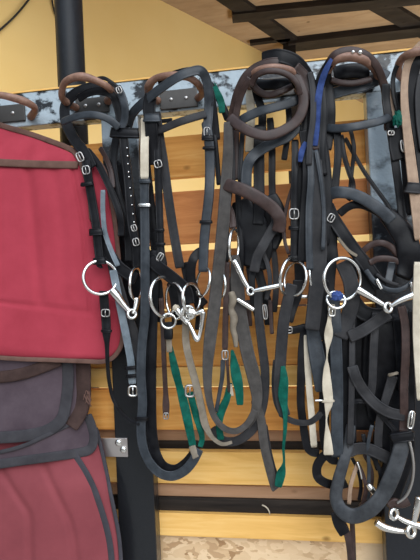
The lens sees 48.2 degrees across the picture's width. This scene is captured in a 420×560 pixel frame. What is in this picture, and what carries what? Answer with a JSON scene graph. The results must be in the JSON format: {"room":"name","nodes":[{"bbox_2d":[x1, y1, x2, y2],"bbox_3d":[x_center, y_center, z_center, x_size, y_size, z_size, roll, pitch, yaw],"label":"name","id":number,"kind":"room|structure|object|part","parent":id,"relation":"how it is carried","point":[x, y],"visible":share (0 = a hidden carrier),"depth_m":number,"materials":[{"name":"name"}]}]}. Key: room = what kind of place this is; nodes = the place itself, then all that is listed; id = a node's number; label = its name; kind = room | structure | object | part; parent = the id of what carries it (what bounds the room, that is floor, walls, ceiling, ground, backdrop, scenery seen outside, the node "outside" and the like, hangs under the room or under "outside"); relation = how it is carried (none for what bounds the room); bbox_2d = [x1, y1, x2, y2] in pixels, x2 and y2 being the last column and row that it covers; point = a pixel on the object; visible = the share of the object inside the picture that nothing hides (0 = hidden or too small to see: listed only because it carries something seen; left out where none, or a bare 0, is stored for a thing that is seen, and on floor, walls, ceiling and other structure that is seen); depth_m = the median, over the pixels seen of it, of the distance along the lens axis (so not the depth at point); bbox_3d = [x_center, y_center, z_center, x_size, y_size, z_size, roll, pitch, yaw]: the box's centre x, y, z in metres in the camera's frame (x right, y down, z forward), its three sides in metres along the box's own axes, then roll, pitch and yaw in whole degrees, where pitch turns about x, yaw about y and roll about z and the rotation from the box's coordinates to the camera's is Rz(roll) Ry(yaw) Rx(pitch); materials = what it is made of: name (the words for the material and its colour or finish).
{"room":"farm building","nodes":[
{"label":"farm building","id":0,"kind":"room"},
{"bbox_2d":[0,0,371,387],"bbox_3d":[1.798,-0.003,4.262,0.120,2.750,8.250,-3,0,44],"label":"wall","id":1,"kind":"structure","parent":0,"point":[124,39],"depth_m":2.04,"materials":[{"name":"yellow paint"}]},
{"bbox_2d":[0,0,29,30],"bbox_3d":[-0.697,-0.947,1.669,0.007,0.250,0.187,-3,0,44],"label":"cable","id":2,"kind":"object","parent":1,"relation":"attached to","point":[27,1],"visible":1,"depth_m":1.67,"materials":[{"name":"rubber"}]},
{"bbox_2d":[216,0,296,44],"bbox_3d":[0.223,-1.301,2.320,0.087,0.020,0.887,-2,0,40],"label":"trim","id":3,"kind":"structure","parent":1,"relation":"attached to","point":[272,28],"depth_m":2.38,"materials":[{"name":"brown wood"}]},
{"bbox_2d":[250,37,289,45],"bbox_3d":[0.327,-1.306,2.560,0.216,0.020,0.031,-3,0,9],"label":"trim","id":4,"kind":"structure","parent":1,"relation":"attached to","point":[268,40],"depth_m":2.56,"materials":[{"name":"brown wood"}]},
{"bbox_2d":[283,43,306,305],"bbox_3d":[0.476,-0.446,2.607,0.066,1.750,0.060,-2,0,9],"label":"trim","id":5,"kind":"structure","parent":1,"relation":"attached to","point":[292,48],"depth_m":2.58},
{"bbox_2d":[232,0,419,22],"bbox_3d":[0.637,-1.314,2.245,1.064,0.030,0.077,-3,0,6],"label":"trim","id":6,"kind":"structure","parent":1,"relation":"attached to","point":[312,7],"depth_m":2.24,"materials":[{"name":"brown wood"}]},
{"bbox_2d":[288,24,419,51],"bbox_3d":[1.016,-1.328,2.515,1.181,0.035,0.102,-2,0,9],"label":"trim","id":7,"kind":"structure","parent":1,"relation":"attached to","point":[387,32],"depth_m":2.53,"materials":[{"name":"brown wood"}]},
{"bbox_2d":[161,0,419,102],"bbox_3d":[3.729,-1.484,3.841,8.873,0.040,6.851,-2,0,9],"label":"ceiling","id":8,"kind":"structure","parent":0,"point":[213,13],"depth_m":2.42,"materials":[{"name":"brown wood"}]},
{"bbox_2d":[370,7,419,37],"bbox_3d":[1.133,-1.341,2.514,1.456,0.020,0.092,-2,0,-38],"label":"trim","id":9,"kind":"structure","parent":8,"relation":"attached to","point":[399,16],"depth_m":2.36,"materials":[{"name":"brown wood"}]},
{"bbox_3d":[1.843,1.421,2.801,9.000,0.100,10.000,-2,0,8],"label":"floor","id":10,"kind":"structure","parent":0,"visible":0},
{"bbox_2d":[54,0,98,387],"bbox_3d":[-0.337,0.090,1.237,0.072,2.750,0.072,-2,0,9],"label":"steel pole","id":11,"kind":"object","parent":10,"relation":"on","point":[69,27],"visible":0.15,"depth_m":1.21,"materials":[{"name":"black paint"}]},
{"bbox_2d":[0,48,419,559],"bbox_3d":[-0.022,0.495,1.092,1.340,1.913,0.086,-2,0,9],"label":"rack","id":12,"kind":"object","parent":10,"relation":"on","point":[216,511],"depth_m":1.08,"materials":[{"name":"yellow wood"}]},
{"bbox_2d":[0,92,38,122],"bbox_3d":[-0.468,-0.394,1.060,0.177,0.045,0.114,-2,0,9],"label":"bracket","id":13,"kind":"object","parent":12,"relation":"attached to","point":[15,112],"visible":1,"depth_m":1.10,"materials":[{"name":"beige leather"}]},
{"bbox_3d":[-0.484,-0.392,1.112,0.101,0.040,0.005,-2,0,8],"label":"plate","id":14,"kind":"part","parent":13,"relation":"part of","materials":[{"name":"grey metal"}]},
{"bbox_2d":[0,427,122,559],"bbox_3d":[-0.397,0.540,1.062,0.403,0.398,0.065,-3,0,4],"label":"pad","id":15,"kind":"object","parent":12,"relation":"hanging from","point":[62,509],"visible":0.88,"depth_m":1.04,"materials":[{"name":"red fabric"}]},
{"bbox_2d":[0,413,98,468],"bbox_3d":[-0.420,0.366,1.055,0.340,0.121,0.038,-2,0,2],"label":"pad","id":16,"kind":"object","parent":15,"relation":"on","point":[66,443],"visible":1,"depth_m":1.05,"materials":[{"name":"grey fabric"}]},
{"bbox_2d":[0,360,90,443],"bbox_3d":[-0.427,0.264,1.055,0.333,0.209,0.043,-3,0,3],"label":"pad","id":17,"kind":"object","parent":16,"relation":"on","point":[37,399],"visible":0.94,"depth_m":1.04,"materials":[{"name":"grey fabric"}]},
{"bbox_2d":[0,122,123,363],"bbox_3d":[-0.394,-0.109,1.049,0.398,0.598,0.063,-2,0,8],"label":"pad","id":18,"kind":"object","parent":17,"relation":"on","point":[47,312],"visible":0.94,"depth_m":1.02,"materials":[{"name":"red fabric"}]},
{"bbox_3d":[-0.295,0.247,1.048,0.064,0.172,0.019,-2,0,8],"label":"panel","id":19,"kind":"part","parent":17,"relation":"part of","materials":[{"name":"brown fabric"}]},
{"bbox_2d":[58,72,115,112],"bbox_3d":[-0.268,-0.408,1.028,0.130,0.050,0.113,-2,0,9],"label":"bracket","id":20,"kind":"object","parent":12,"relation":"attached to","point":[99,104],"visible":0.9,"depth_m":1.03,"materials":[{"name":"brown leather"}]},
{"bbox_3d":[-0.270,-0.401,1.080,0.081,0.036,0.005,-2,0,8],"label":"plate","id":21,"kind":"part","parent":20,"relation":"part of","materials":[{"name":"grey metal"}]},
{"bbox_2d":[59,76,140,425],"bbox_3d":[-0.232,-0.062,1.010,0.194,0.749,0.078,-2,0,9],"label":"bridle","id":22,"kind":"object","parent":20,"relation":"hanging from","point":[120,131],"visible":0.96,"depth_m":1.00,"materials":[{"name":"black leather"}]},
{"bbox_2d":[101,437,127,456],"bbox_3d":[-0.221,0.384,1.076,0.067,0.043,0.010,-2,0,9],"label":"plate","id":23,"kind":"object","parent":12,"relation":"attached to","point":[113,447],"visible":0.96,"depth_m":1.08,"materials":[{"name":"silver metal"}]},
{"bbox_3d":[-0.166,0.534,1.094,0.088,1.846,0.038,-2,0,8],"label":"post","id":24,"kind":"part","parent":12,"relation":"part of","materials":[{"name":"black metal"}]},
{"bbox_2d":[144,71,203,109],"bbox_3d":[-0.076,-0.404,0.998,0.132,0.042,0.110,-2,0,9],"label":"bracket","id":25,"kind":"object","parent":12,"relation":"attached to","point":[188,97],"visible":0.8,"depth_m":1.04,"materials":[{"name":"beige leather"}]},
{"bbox_3d":[-0.070,-0.404,1.050,0.085,0.042,0.005,-2,0,8],"label":"plate","id":26,"kind":"part","parent":25,"relation":"part of","materials":[{"name":"grey metal"}]},
{"bbox_2d":[127,65,231,480],"bbox_3d":[-0.075,-0.007,0.971,0.214,0.845,0.088,-3,0,11],"label":"bridle","id":27,"kind":"object","parent":25,"relation":"hanging from","point":[185,291],"visible":1,"depth_m":0.98,"materials":[{"name":"leather"}]},
{"bbox_3d":[-0.065,-0.418,1.069,1.340,0.079,0.035,-2,0,8],"label":"rail","id":28,"kind":"part","parent":12,"relation":"part of","materials":[{"name":"blue paint"}]},
{"bbox_3d":[-0.017,0.529,1.113,1.340,0.035,0.020,-2,0,8],"label":"cross rail","id":29,"kind":"part","parent":12,"relation":"part of","materials":[{"name":"black metal"}]},
{"bbox_3d":[-0.021,0.395,1.125,1.340,0.026,0.020,-2,0,8],"label":"cross rail","id":30,"kind":"part","parent":12,"relation":"part of","materials":[{"name":"black metal"}]},
{"bbox_2d":[248,64,296,96],"bbox_3d":[0.133,-0.417,0.966,0.122,0.042,0.110,-2,0,9],"label":"bracket","id":31,"kind":"object","parent":12,"relation":"attached to","point":[290,69],"visible":0.34,"depth_m":0.92,"materials":[{"name":"beige leather"}]},
{"bbox_2d":[202,57,308,491],"bbox_3d":[0.095,-0.001,0.952,0.237,0.872,0.092,-2,0,9],"label":"bridle","id":32,"kind":"object","parent":31,"relation":"hanging from","point":[235,306],"visible":0.98,"depth_m":0.96,"materials":[{"name":"brown leather"}]},
{"bbox_3d":[0.047,0.080,0.962,0.020,0.115,0.017,-2,0,8],"label":"curb chain","id":33,"kind":"part","parent":32,"relation":"part of","materials":[{"name":"beige leather"}]},
{"bbox_2d":[212,49,322,487],"bbox_3d":[0.117,-0.018,0.961,0.238,0.876,0.091,-2,0,9],"label":"bridle","id":34,"kind":"object","parent":31,"relation":"hanging from","point":[260,241],"visible":0.81,"depth_m":0.95,"materials":[{"name":"black leather"}]},
{"bbox_3d":[0.145,-0.418,1.018,0.088,0.042,0.005,-2,0,8],"label":"plate","id":35,"kind":"part","parent":31,"relation":"part of","materials":[{"name":"grey metal"}]},
{"bbox_2d":[328,52,377,87],"bbox_3d":[0.287,-0.422,0.945,0.120,0.051,0.110,-2,0,9],"label":"bracket","id":36,"kind":"object","parent":12,"relation":"attached to","point":[362,59],"visible":0.4,"depth_m":0.90,"materials":[{"name":"beige leather"}]},
{"bbox_2d":[294,46,412,488],"bbox_3d":[0.283,-0.013,0.926,0.242,0.868,0.076,-2,0,9],"label":"bridle","id":37,"kind":"object","parent":36,"relation":"hanging from","point":[320,224],"visible":0.98,"depth_m":0.93,"materials":[{"name":"black leather"}]},
{"bbox_2d":[329,305,419,559],"bbox_3d":[0.325,0.314,0.929,0.186,0.553,0.069,-2,0,9],"label":"bridle","id":38,"kind":"object","parent":37,"relation":"hanging from","point":[379,386],"visible":1,"depth_m":0.93,"materials":[{"name":"leather"}]},
{"bbox_3d":[0.414,0.510,1.007,0.084,1.844,0.038,-2,0,8],"label":"post","id":39,"kind":"part","parent":12,"relation":"part of","materials":[{"name":"metal"}]},
{"bbox_2d":[394,47,419,81],"bbox_3d":[0.420,-0.432,0.923,0.114,0.046,0.111,-2,0,9],"label":"bracket","id":40,"kind":"object","parent":12,"relation":"attached to","point":[413,52],"visible":0.57,"depth_m":0.89,"materials":[{"name":"beige leather"}]},
{"bbox_2d":[362,41,419,400],"bbox_3d":[0.366,-0.111,0.911,0.148,0.681,0.048,-3,0,18],"label":"bridle","id":41,"kind":"object","parent":40,"relation":"hanging from","point":[403,106],"visible":0.95,"depth_m":0.91,"materials":[{"name":"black leather"}]}
]}

